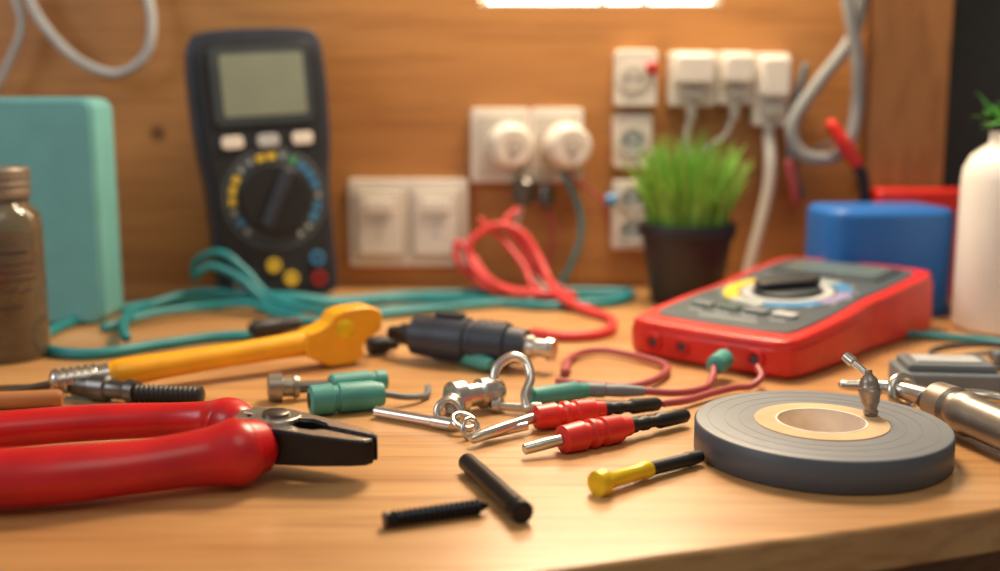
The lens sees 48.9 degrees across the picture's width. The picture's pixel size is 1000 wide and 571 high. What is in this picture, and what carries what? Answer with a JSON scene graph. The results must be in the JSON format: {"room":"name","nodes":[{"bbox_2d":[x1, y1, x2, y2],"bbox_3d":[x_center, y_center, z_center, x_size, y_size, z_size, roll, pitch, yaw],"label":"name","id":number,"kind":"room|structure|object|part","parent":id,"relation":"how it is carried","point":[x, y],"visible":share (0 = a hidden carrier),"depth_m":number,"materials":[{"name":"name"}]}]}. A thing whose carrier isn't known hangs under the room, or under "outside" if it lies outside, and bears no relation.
{"room":"electronics workshop","nodes":[
{"label":"electronics workshop","id":0,"kind":"room"},
{"bbox_2d":[0,0,480,287],"bbox_3d":[-0.607,-0.223,0.794,1.186,1.950,0.030,0,9,0],"label":"panel","id":1,"kind":"object","parent":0,"point":[403,77],"visible":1,"depth_m":0.79,"materials":[{"name":"brown wood"}]},
{"bbox_2d":[0,0,25,86],"bbox_3d":[-0.367,-0.189,0.769,0.070,0.135,0.005,0,9,0],"label":"cable","id":2,"kind":"object","parent":1,"relation":"attached to","point":[17,5],"visible":1,"depth_m":0.77,"materials":[{"name":"grey plastic"}]},
{"bbox_2d":[25,0,156,77],"bbox_3d":[-0.289,-0.211,0.764,0.098,0.131,0.010,0,9,0],"label":"cable","id":3,"kind":"object","parent":1,"relation":"attached to","point":[147,51],"visible":1,"depth_m":0.77,"materials":[{"name":"grey plastic"}]},
{"bbox_2d":[348,179,467,265],"bbox_3d":[-0.067,-0.045,0.801,0.087,0.064,0.013,0,9,0],"label":"wall switch","id":4,"kind":"object","parent":1,"relation":"attached to","point":[393,222],"visible":0.95,"depth_m":0.80,"materials":[{"name":"white plastic"}]},
{"bbox_3d":[-0.087,-0.056,0.794,0.020,0.010,0.002,0,9,0],"label":"lever","id":5,"kind":"part","parent":4,"relation":"part of","materials":[{"name":"white plastic"}]},
{"bbox_3d":[-0.087,-0.045,0.801,0.037,0.052,0.002,0,9,0],"label":"frame","id":6,"kind":"part","parent":4,"relation":"part of","materials":[{"name":"white plastic"}]},
{"bbox_3d":[-0.046,-0.056,0.794,0.020,0.010,0.002,0,9,0],"label":"lever","id":7,"kind":"part","parent":4,"relation":"part of","materials":[{"name":"white plastic"}]},
{"bbox_3d":[-0.046,-0.045,0.801,0.037,0.052,0.002,0,9,0],"label":"frame","id":8,"kind":"part","parent":4,"relation":"part of","materials":[{"name":"white plastic"}]},
{"bbox_2d":[512,177,554,286],"bbox_3d":[0.030,-0.037,0.789,0.043,0.080,0.021,0,9,0],"label":"cord","id":9,"kind":"object","parent":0,"point":[523,188],"depth_m":0.78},
{"bbox_2d":[480,6,721,287],"bbox_3d":[0.072,0.269,0.875,0.172,0.952,0.030,0,9,0],"label":"panel","id":10,"kind":"object","parent":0,"point":[531,57],"visible":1,"depth_m":0.79,"materials":[{"name":"brown wood"}]},
{"bbox_2d":[471,108,533,181],"bbox_3d":[0.001,-0.099,0.782,0.045,0.053,0.034,0,9,0],"label":"wall outlet","id":11,"kind":"object","parent":10,"relation":"attached to","point":[502,145],"visible":0.97,"depth_m":0.79,"materials":[{"name":"white plastic"}]},
{"bbox_3d":[0.000,-0.100,0.790,0.034,0.043,0.002,0,9,0],"label":"frame","id":12,"kind":"part","parent":11,"relation":"part of","materials":[{"name":"white plastic"}]},
{"bbox_2d":[530,108,591,181],"bbox_3d":[0.043,-0.099,0.782,0.043,0.053,0.034,0,9,0],"label":"wall outlet","id":13,"kind":"object","parent":10,"relation":"attached to","point":[561,142],"visible":0.97,"depth_m":0.79,"materials":[{"name":"white plastic"}]},
{"bbox_3d":[0.041,-0.100,0.790,0.030,0.043,0.002,0,9,0],"label":"frame","id":14,"kind":"part","parent":13,"relation":"part of","materials":[{"name":"white plastic"}]},
{"bbox_2d":[558,171,616,285],"bbox_3d":[0.062,-0.038,0.788,0.043,0.087,0.021,0,9,0],"label":"cable","id":15,"kind":"object","parent":13,"relation":"hanging from","point":[610,199],"visible":0.91,"depth_m":0.79,"materials":[{"name":"rubber"}]},
{"bbox_2d":[488,0,709,3],"bbox_3d":[0.072,-0.309,0.785,0.172,0.218,0.004,0,9,0],"label":"pane","id":16,"kind":"object","parent":10,"relation":"attached to","point":[489,1],"visible":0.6,"depth_m":0.80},
{"bbox_2d":[480,4,721,5],"bbox_3d":[0.072,-0.201,0.793,0.172,0.002,0.020,0,9,0],"label":"sill","id":17,"kind":"structure","parent":10,"relation":"on","point":[480,4],"depth_m":0.78,"materials":[{"name":"white plastic"}]},
{"bbox_2d":[598,0,606,3],"bbox_3d":[0.074,-0.308,0.777,0.005,0.218,0.012,0,9,0],"label":"mullion","id":18,"kind":"object","parent":17,"relation":"on","point":[599,1],"visible":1,"depth_m":0.79,"materials":[{"name":"white plastic"}]},
{"bbox_2d":[640,0,647,3],"bbox_3d":[0.104,-0.308,0.777,0.005,0.218,0.012,0,9,0],"label":"mullion","id":19,"kind":"object","parent":17,"relation":"on","point":[641,1],"visible":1,"depth_m":0.79,"materials":[{"name":"white plastic"}]},
{"bbox_2d":[710,0,719,3],"bbox_3d":[0.155,-0.308,0.777,0.005,0.218,0.012,0,9,0],"label":"mullion","id":20,"kind":"object","parent":17,"relation":"on","point":[711,1],"visible":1,"depth_m":0.79,"materials":[{"name":"white plastic"}]},
{"bbox_2d":[611,180,644,248],"bbox_3d":[0.096,-0.052,0.802,0.029,0.050,0.010,0,9,0],"label":"wall outlet","id":21,"kind":"object","parent":10,"relation":"attached to","point":[626,215],"visible":0.73,"depth_m":0.80,"materials":[{"name":"white plastic"}]},
{"bbox_2d":[618,185,643,244],"bbox_3d":[0.095,-0.093,0.789,0.022,0.130,0.006,0,9,0],"label":"socket","id":22,"kind":"object","parent":21,"relation":"attached to","point":[630,208],"depth_m":0.80,"materials":[{"name":"white plastic"}]},
{"bbox_2d":[612,114,651,167],"bbox_3d":[0.095,-0.104,0.793,0.028,0.038,0.010,0,9,0],"label":"wall outlet","id":23,"kind":"object","parent":10,"relation":"attached to","point":[628,130],"visible":0.91,"depth_m":0.79,"materials":[{"name":"white plastic"}]},
{"bbox_2d":[618,127,646,155],"bbox_3d":[0.095,-0.125,0.784,0.022,0.066,0.006,0,9,0],"label":"socket","id":24,"kind":"object","parent":23,"relation":"attached to","point":[627,136],"depth_m":0.79,"materials":[{"name":"white plastic"}]},
{"bbox_2d":[613,50,658,105],"bbox_3d":[0.097,-0.147,0.783,0.030,0.040,0.016,0,9,0],"label":"wall outlet","id":25,"kind":"object","parent":10,"relation":"attached to","point":[635,71],"visible":1,"depth_m":0.78,"materials":[{"name":"white plastic"}]},
{"bbox_2d":[619,63,647,92],"bbox_3d":[0.094,-0.147,0.778,0.021,0.021,0.002,0,9,0],"label":"socket","id":26,"kind":"object","parent":25,"relation":"attached to","point":[633,77],"depth_m":0.78,"materials":[{"name":"white plastic"}]},
{"bbox_2d":[667,51,716,120],"bbox_3d":[0.137,-0.141,0.779,0.033,0.048,0.026,0,9,0],"label":"plug adapter","id":27,"kind":"object","parent":10,"relation":"attached to","point":[691,75],"visible":1,"depth_m":0.77,"materials":[{"name":"white plastic"}]},
{"bbox_2d":[683,121,692,158],"bbox_3d":[0.142,-0.061,0.800,0.021,0.124,0.006,-2,10,-12],"label":"cord","id":28,"kind":"object","parent":27,"relation":"hanging from","point":[688,126],"visible":0.2,"depth_m":0.79,"materials":[{"name":"plastic"}]},
{"bbox_2d":[715,51,754,118],"bbox_3d":[0.167,-0.141,0.779,0.025,0.047,0.026,0,9,0],"label":"plug adapter","id":29,"kind":"object","parent":10,"relation":"attached to","point":[735,73],"visible":1,"depth_m":0.77,"materials":[{"name":"white plastic"}]},
{"bbox_2d":[704,119,734,152],"bbox_3d":[0.152,-0.062,0.800,0.033,0.124,0.005,2,10,10],"label":"cord","id":30,"kind":"object","parent":29,"relation":"hanging from","point":[725,134],"visible":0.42,"depth_m":0.79,"materials":[{"name":"plastic"}]},
{"bbox_2d":[717,0,852,280],"bbox_3d":[0.229,-0.223,0.794,0.142,1.950,0.030,0,9,0],"label":"panel","id":31,"kind":"object","parent":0,"point":[810,32],"visible":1,"depth_m":0.80,"materials":[{"name":"brown wood"}]},
{"bbox_2d":[750,53,790,136],"bbox_3d":[0.193,-0.134,0.780,0.024,0.060,0.026,0,9,0],"label":"plug adapter","id":32,"kind":"object","parent":31,"relation":"attached to","point":[772,80],"visible":0.98,"depth_m":0.77,"materials":[{"name":"white plastic"}]},
{"bbox_3d":[0.000,0.897,0.148,3.200,0.050,3.000,0,9,0],"label":"floor","id":33,"kind":"structure","parent":0,"visible":0},
{"bbox_2d":[0,288,999,570],"bbox_3d":[0.000,0.425,0.493,1.800,0.770,0.774,0,9,0],"label":"workbench","id":34,"kind":"object","parent":33,"relation":"on","point":[701,516],"depth_m":0.38,"materials":[{"name":"brown wood"}]},
{"bbox_2d":[0,165,50,363],"bbox_3d":[-0.264,-0.012,0.583,0.043,0.102,0.043,0,9,0],"label":"glass jar","id":35,"kind":"object","parent":34,"relation":"on","point":[24,309],"visible":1,"depth_m":0.57,"materials":[{"name":"glass"}]},
{"bbox_2d":[0,305,24,308],"bbox_3d":[-0.254,0.011,0.568,0.015,0.001,0.002,-5,11,-30],"label":"print","id":36,"kind":"object","parent":35,"relation":"on","point":[1,306],"depth_m":0.57},
{"bbox_2d":[0,249,26,254],"bbox_3d":[-0.253,-0.017,0.565,0.019,0.002,0.002,-6,11,-33],"label":"print","id":37,"kind":"object","parent":35,"relation":"on","point":[2,251],"depth_m":0.57},
{"bbox_3d":[-0.264,-0.054,0.576,0.034,0.016,0.034,0,9,0],"label":"lid","id":38,"kind":"part","parent":35,"relation":"part of","materials":[{"name":"metal"}]},
{"bbox_2d":[0,269,33,273],"bbox_3d":[-0.250,-0.007,0.569,0.018,0.001,0.002,-9,13,-43],"label":"print","id":39,"kind":"object","parent":35,"relation":"on","point":[2,271],"depth_m":0.57},
{"bbox_2d":[0,261,34,265],"bbox_3d":[-0.250,-0.011,0.568,0.021,0.001,0.003,-9,13,-43],"label":"print","id":40,"kind":"object","parent":35,"relation":"on","point":[2,263],"depth_m":0.57},
{"bbox_2d":[0,275,37,281],"bbox_3d":[-0.250,-0.003,0.570,0.023,0.001,0.004,-9,13,-43],"label":"print","id":41,"kind":"object","parent":35,"relation":"on","point":[3,278],"depth_m":0.57},
{"bbox_2d":[7,288,33,292],"bbox_3d":[-0.249,0.003,0.571,0.001,0.001,0.014,9,13,42],"label":"print","id":42,"kind":"object","parent":35,"relation":"on","point":[9,290],"depth_m":0.57},
{"bbox_2d":[0,389,63,409],"bbox_3d":[-0.221,0.051,0.489,0.050,0.008,0.008,-2,9,-9],"label":"wooden dowel","id":43,"kind":"object","parent":34,"relation":"on","point":[55,397],"visible":0.95,"depth_m":0.49,"materials":[{"name":"brown wood"}]},
{"bbox_2d":[0,97,122,324],"bbox_3d":[-0.307,-0.046,0.679,0.130,0.138,0.041,0,9,-3],"label":"storage box","id":44,"kind":"object","parent":34,"relation":"on","point":[66,143],"visible":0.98,"depth_m":0.66,"materials":[{"name":"paint"}]},
{"bbox_2d":[0,374,204,402],"bbox_3d":[-0.188,0.047,0.503,0.111,0.012,0.013,2,10,13],"label":"connector","id":45,"kind":"object","parent":34,"relation":"on","point":[105,388],"visible":0.86,"depth_m":0.49,"materials":[{"name":"metal"}]},
{"bbox_2d":[0,397,377,508],"bbox_3d":[-0.138,0.058,0.396,0.189,0.024,0.084,0,9,0],"label":"pliers","id":46,"kind":"object","parent":34,"relation":"on","point":[226,441],"visible":1,"depth_m":0.38,"materials":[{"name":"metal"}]},
{"bbox_3d":[-0.163,0.053,0.420,0.139,0.017,0.029,-1,9,-8],"label":"handle","id":47,"kind":"part","parent":46,"relation":"part of","materials":[{"name":"red plastic"}]},
{"bbox_3d":[-0.155,0.061,0.375,0.156,0.024,0.037,-2,9,-9],"label":"handle","id":48,"kind":"part","parent":46,"relation":"part of","materials":[{"name":"red plastic"}]},
{"bbox_3d":[-0.082,0.048,0.403,0.018,0.002,0.018,0,9,0],"label":"joint plate","id":49,"kind":"part","parent":46,"relation":"part of","materials":[{"name":"metal"}]},
{"bbox_2d":[0,303,381,393],"bbox_3d":[-0.148,0.032,0.534,0.194,0.029,0.017,-5,11,-30],"label":"wrench","id":50,"kind":"object","parent":34,"relation":"on","point":[338,337],"visible":0.99,"depth_m":0.55,"materials":[{"name":"plastic"}]},
{"bbox_3d":[-0.220,0.048,0.499,0.033,0.007,0.003,-3,10,-19],"label":"blade","id":51,"kind":"part","parent":50,"relation":"part of","materials":[{"name":"metal"}]},
{"bbox_3d":[-0.138,0.035,0.539,0.114,0.018,0.014,-6,11,-31],"label":"handle","id":52,"kind":"part","parent":50,"relation":"part of","materials":[{"name":"yellow plastic"}]},
{"bbox_2d":[184,27,336,294],"bbox_3d":[-0.162,-0.081,0.751,0.094,0.187,0.054,-3,10,-20],"label":"digital multimeter","id":53,"kind":"object","parent":34,"relation":"on","point":[257,98],"visible":0.95,"depth_m":0.74,"materials":[{"name":"dark blue plastic"},{"name":"black plastic"},{"name":"black rubber"}]},
{"bbox_3d":[-0.157,-0.134,0.732,0.055,0.041,0.001,-7,7,-19],"label":"screen glass","id":54,"kind":"part","parent":53,"relation":"part of","materials":[{"name":"grey glass"}]},
{"bbox_3d":[-0.152,-0.059,0.743,0.065,0.065,0.001,-7,7,-19],"label":"dial plate","id":55,"kind":"part","parent":53,"relation":"part of","materials":[{"name":"black plastic"}]},
{"bbox_3d":[-0.151,-0.059,0.740,0.047,0.047,0.006,-7,7,-19],"label":"knob","id":56,"kind":"part","parent":53,"relation":"part of","materials":[{"name":"black plastic"}]},
{"bbox_2d":[267,370,388,400],"bbox_3d":[-0.080,0.045,0.509,0.056,0.013,0.013,-3,10,-19],"label":"plug","id":57,"kind":"object","parent":34,"relation":"on","point":[278,386],"visible":0.77,"depth_m":0.50,"materials":[{"name":"teal plastic"},{"name":"brushed steel"}]},
{"bbox_3d":[-0.086,0.046,0.507,0.016,0.006,0.006,-3,10,-18],"label":"rod","id":58,"kind":"part","parent":57,"relation":"part of","materials":[{"name":"metal"}]},
{"bbox_2d":[46,249,635,359],"bbox_3d":[-0.080,0.004,0.673,0.379,0.041,0.179,-2,10,-10],"label":"lead","id":59,"kind":"object","parent":34,"relation":"on","point":[284,307],"visible":0.94,"depth_m":0.71,"materials":[{"name":"teal rubber"}]},
{"bbox_2d":[307,380,430,414],"bbox_3d":[-0.055,0.048,0.494,0.067,0.014,0.020,-7,12,-36],"label":"plug","id":60,"kind":"object","parent":34,"relation":"on","point":[322,399],"visible":1,"depth_m":0.48,"materials":[{"name":"teal plastic"},{"name":"steel"}]},
{"bbox_2d":[373,406,454,430],"bbox_3d":[-0.037,0.056,0.466,0.041,0.006,0.006,5,11,30],"label":"pin","id":61,"kind":"object","parent":34,"relation":"on","point":[439,422],"visible":1,"depth_m":0.46,"materials":[{"name":"silver metal"}]},
{"bbox_2d":[382,498,488,528],"bbox_3d":[-0.021,0.074,0.358,0.036,0.006,0.006,-4,10,-22],"label":"screw","id":62,"kind":"object","parent":34,"relation":"on","point":[472,507],"visible":1,"depth_m":0.36,"materials":[{"name":"metal"}]},
{"bbox_2d":[433,376,506,440],"bbox_3d":[-0.015,0.051,0.470,0.026,0.016,0.057,2,10,14],"label":"fitting","id":63,"kind":"object","parent":34,"relation":"on","point":[458,397],"visible":1,"depth_m":0.47,"materials":[{"name":"metal"}]},
{"bbox_2d":[387,311,557,366],"bbox_3d":[-0.016,0.028,0.571,0.094,0.026,0.024,4,10,23],"label":"connector","id":64,"kind":"object","parent":34,"relation":"on","point":[444,336],"visible":0.96,"depth_m":0.56,"materials":[{"name":"dark gray plastic"},{"name":"black rubber"},{"name":"brushed steel"}]},
{"bbox_2d":[457,355,494,370],"bbox_3d":[-0.011,0.039,0.561,0.008,0.008,0.037,-7,12,-38],"label":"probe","id":65,"kind":"object","parent":34,"relation":"on","point":[480,362],"visible":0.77,"depth_m":0.56,"materials":[{"name":"plastic"}]},
{"bbox_2d":[458,453,532,523],"bbox_3d":[-0.003,0.069,0.381,0.008,0.008,0.056,-4,10,-21],"label":"rod","id":66,"kind":"object","parent":34,"relation":"on","point":[519,509],"visible":1,"depth_m":0.37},
{"bbox_2d":[488,422,528,439],"bbox_3d":[0.002,0.059,0.446,0.020,0.005,0.004,-5,10,-26],"label":"pin","id":67,"kind":"object","parent":34,"relation":"on","point":[523,426],"visible":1,"depth_m":0.45,"materials":[{"name":"silver metal"}]},
{"bbox_2d":[490,352,542,412],"bbox_3d":[0.007,0.043,0.485,0.024,0.025,0.022,0,9,0],"label":"shackle","id":68,"kind":"object","parent":34,"relation":"on","point":[497,405],"visible":0.95,"depth_m":0.48,"materials":[{"name":"metal"}]},
{"bbox_2d":[452,207,617,340],"bbox_3d":[0.030,-0.013,0.707,0.075,0.062,0.174,-3,10,-20],"label":"coiled cable","id":69,"kind":"object","parent":34,"relation":"on","point":[480,276],"visible":0.98,"depth_m":0.76,"materials":[{"name":"rubber"}]},
{"bbox_2d":[468,397,661,443],"bbox_3d":[0.027,0.054,0.461,0.096,0.011,0.014,-5,11,-30],"label":"plug","id":70,"kind":"object","parent":34,"relation":"on","point":[551,415],"visible":0.96,"depth_m":0.46,"materials":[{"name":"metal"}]},
{"bbox_2d":[522,409,690,454],"bbox_3d":[0.045,0.058,0.440,0.083,0.012,0.012,-6,11,-32],"label":"plug","id":71,"kind":"object","parent":34,"relation":"on","point":[591,433],"visible":1,"depth_m":0.43,"materials":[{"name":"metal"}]},
{"bbox_2d":[530,349,733,403],"bbox_3d":[0.068,0.044,0.510,0.116,0.014,0.027,-5,11,-30],"label":"lead","id":72,"kind":"object","parent":34,"relation":"on","point":[720,361],"visible":0.99,"depth_m":0.50,"materials":[{"name":"teal plastic"}]},
{"bbox_2d":[587,450,704,496],"bbox_3d":[0.055,0.066,0.396,0.055,0.010,0.010,-7,12,-36],"label":"plug","id":73,"kind":"object","parent":34,"relation":"on","point":[601,482],"visible":1,"depth_m":0.39,"materials":[{"name":"yellow plastic"},{"name":"black rubber"}]},
{"bbox_2d":[555,347,764,406],"bbox_3d":[0.067,0.041,0.537,0.108,0.010,0.073,9,13,43],"label":"lead","id":74,"kind":"object","parent":34,"relation":"on","point":[566,364],"visible":0.94,"depth_m":0.52,"materials":[{"name":"red rubber"}]},
{"bbox_2d":[620,125,764,304],"bbox_3d":[0.127,-0.048,0.745,0.102,0.120,0.095,0,9,0],"label":"potted wheatgrass","id":75,"kind":"object","parent":34,"relation":"on","point":[687,232],"visible":0.99,"depth_m":0.72,"materials":[{"name":"plant"}]},
{"bbox_2d":[638,219,736,304],"bbox_3d":[0.127,-0.016,0.749,0.066,0.055,0.066,0,9,0],"label":"pot","id":76,"kind":"object","parent":75,"relation":"attached to","point":[683,257],"depth_m":0.73,"materials":[{"name":"black plastic"}]},
{"bbox_2d":[742,131,775,272],"bbox_3d":[0.186,-0.054,0.794,0.022,0.116,0.014,0,9,0],"label":"power cord","id":77,"kind":"object","parent":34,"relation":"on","point":[769,144],"visible":0.67,"depth_m":0.79,"materials":[{"name":"plastic"}]},
{"bbox_2d":[632,257,932,378],"bbox_3d":[0.166,0.012,0.631,0.104,0.038,0.189,8,13,41],"label":"red digital multimeter","id":78,"kind":"object","parent":34,"relation":"on","point":[792,317],"visible":1,"depth_m":0.59,"materials":[{"name":"plastic"}]},
{"bbox_3d":[0.164,0.002,0.627,0.038,0.003,0.038,8,17,41],"label":"knob","id":79,"kind":"part","parent":78,"relation":"part of","materials":[{"name":"black plastic"}]},
{"bbox_3d":[0.204,-0.010,0.670,0.070,0.001,0.036,8,18,41],"label":"screen frame","id":80,"kind":"part","parent":78,"relation":"part of","materials":[{"name":"grey plastic"}]},
{"bbox_2d":[694,390,955,495],"bbox_3d":[0.124,0.059,0.427,0.097,0.013,0.097,0,9,0],"label":"tape roll","id":81,"kind":"object","parent":34,"relation":"on","point":[819,442],"visible":0.99,"depth_m":0.40,"materials":[{"name":"vinyl plastic"},{"name":"cardboard"}]},
{"bbox_2d":[841,352,881,416],"bbox_3d":[0.142,0.039,0.434,0.017,0.024,0.009,6,11,34],"label":"probe","id":82,"kind":"object","parent":81,"relation":"on","point":[869,390],"visible":1,"depth_m":0.43,"materials":[{"name":"metal"}]},
{"bbox_3d":[0.141,0.031,0.435,0.004,0.009,0.012,-8,12,-39],"label":"stem","id":83,"kind":"part","parent":82,"relation":"part of","materials":[{"name":"metal"}]},
{"bbox_3d":[0.145,0.042,0.432,0.009,0.019,0.009,0,9,0],"label":"knurled bulb","id":84,"kind":"part","parent":82,"relation":"part of","materials":[{"name":"metal"}]},
{"bbox_2d":[805,202,954,316],"bbox_3d":[0.247,-0.018,0.722,0.082,0.069,0.061,-1,9,-4],"label":"storage box","id":85,"kind":"object","parent":34,"relation":"on","point":[913,235],"visible":0.46,"depth_m":0.69,"materials":[{"name":"plastic"}]},
{"bbox_3d":[0.170,0.046,0.480,0.042,0.009,0.012,7,12,35],"label":"jaw arm","id":86,"kind":"part","parent":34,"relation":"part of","materials":[{"name":"metal"}]},
{"bbox_2d":[870,187,959,298],"bbox_3d":[0.297,-0.030,0.767,0.077,0.076,0.021,0,9,0],"label":"storage box","id":87,"kind":"object","parent":34,"relation":"on","point":[946,197],"visible":0.13,"depth_m":0.75,"materials":[{"name":"plastic"}]},
{"bbox_3d":[0.297,-0.059,0.762,0.077,0.016,0.021,0,9,0],"label":"lid","id":88,"kind":"part","parent":87,"relation":"part of","materials":[{"name":"red plastic"}]},
{"bbox_3d":[0.200,0.051,0.448,0.060,0.018,0.118,-4,10,-23],"label":"chrome ratchet handle","id":89,"kind":"part","parent":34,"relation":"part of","materials":[{"name":"silver metal"}]},
{"bbox_2d":[888,354,999,392],"bbox_3d":[0.213,0.042,0.526,0.046,0.014,0.032,1,9,6],"label":"block","id":90,"kind":"object","parent":34,"relation":"on","point":[963,371],"visible":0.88,"depth_m":0.51,"materials":[{"name":"metal"}]},
{"bbox_3d":[0.213,0.035,0.526,0.030,0.001,0.014,1,9,6],"label":"plate","id":91,"kind":"part","parent":90,"relation":"part of","materials":[{"name":"grey plastic"}]},
{"bbox_2d":[905,331,999,342],"bbox_3d":[0.282,0.032,0.611,0.115,0.004,0.009,5,11,28],"label":"cable","id":92,"kind":"object","parent":34,"relation":"on","point":[911,334],"visible":0.89,"depth_m":0.62,"materials":[{"name":"teal rubber"}]},
{"bbox_2d":[929,342,999,370],"bbox_3d":[0.259,0.037,0.575,0.066,0.007,0.040,0,9,0],"label":"cable","id":93,"kind":"object","parent":34,"relation":"on","point":[994,354],"visible":0.52,"depth_m":0.59,"materials":[{"name":"metal"}]},
{"bbox_2d":[951,92,999,336],"bbox_3d":[0.303,-0.043,0.652,0.059,0.142,0.059,0,9,0],"label":"bottle vase","id":94,"kind":"object","parent":34,"relation":"on","point":[976,287],"visible":1,"depth_m":0.64,"materials":[{"name":"ceramic"}]},
{"bbox_3d":[0.204,0.049,0.474,0.041,0.006,0.014,1,9,8],"label":"lever","id":95,"kind":"part","parent":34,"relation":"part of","materials":[{"name":"metal"}]},
{"bbox_2d":[851,0,953,201],"bbox_3d":[0.284,-0.218,0.765,0.056,1.950,0.028,0,9,0],"label":"wooden post","id":96,"kind":"object","parent":33,"relation":"on","point":[907,44],"visible":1,"depth_m":0.77,"materials":[{"name":"brown wood"}]},
{"bbox_2d":[785,0,868,197],"bbox_3d":[0.233,-0.173,0.761,0.067,0.227,0.028,0,9,0],"label":"cable","id":97,"kind":"object","parent":96,"relation":"hanging from","point":[854,11],"visible":0.98,"depth_m":0.76,"materials":[{"name":"plastic"}]},
{"bbox_2d":[784,119,869,205],"bbox_3d":[0.233,-0.084,0.772,0.055,0.065,0.041,-2,10,-14],"label":"cutter","id":98,"kind":"object","parent":96,"relation":"hanging from","point":[840,139],"visible":0.98,"depth_m":0.76,"materials":[{"name":"plastic"}]},
{"bbox_3d":[0.208,-0.074,0.783,0.013,0.034,0.011,0,9,0],"label":"handle","id":99,"kind":"part","parent":98,"relation":"part of","materials":[{"name":"red plastic"}]},
{"bbox_3d":[0.237,-0.098,0.758,0.026,0.034,0.017,0,9,0],"label":"handle","id":100,"kind":"part","parent":98,"relation":"part of","materials":[{"name":"red plastic"}]},
{"bbox_2d":[942,0,999,186],"bbox_3d":[0.900,-0.223,0.794,1.200,1.950,0.030,0,9,0],"label":"dark section","id":101,"kind":"object","parent":33,"relation":"on","point":[975,48],"visible":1,"depth_m":0.79,"materials":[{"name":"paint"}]}
]}

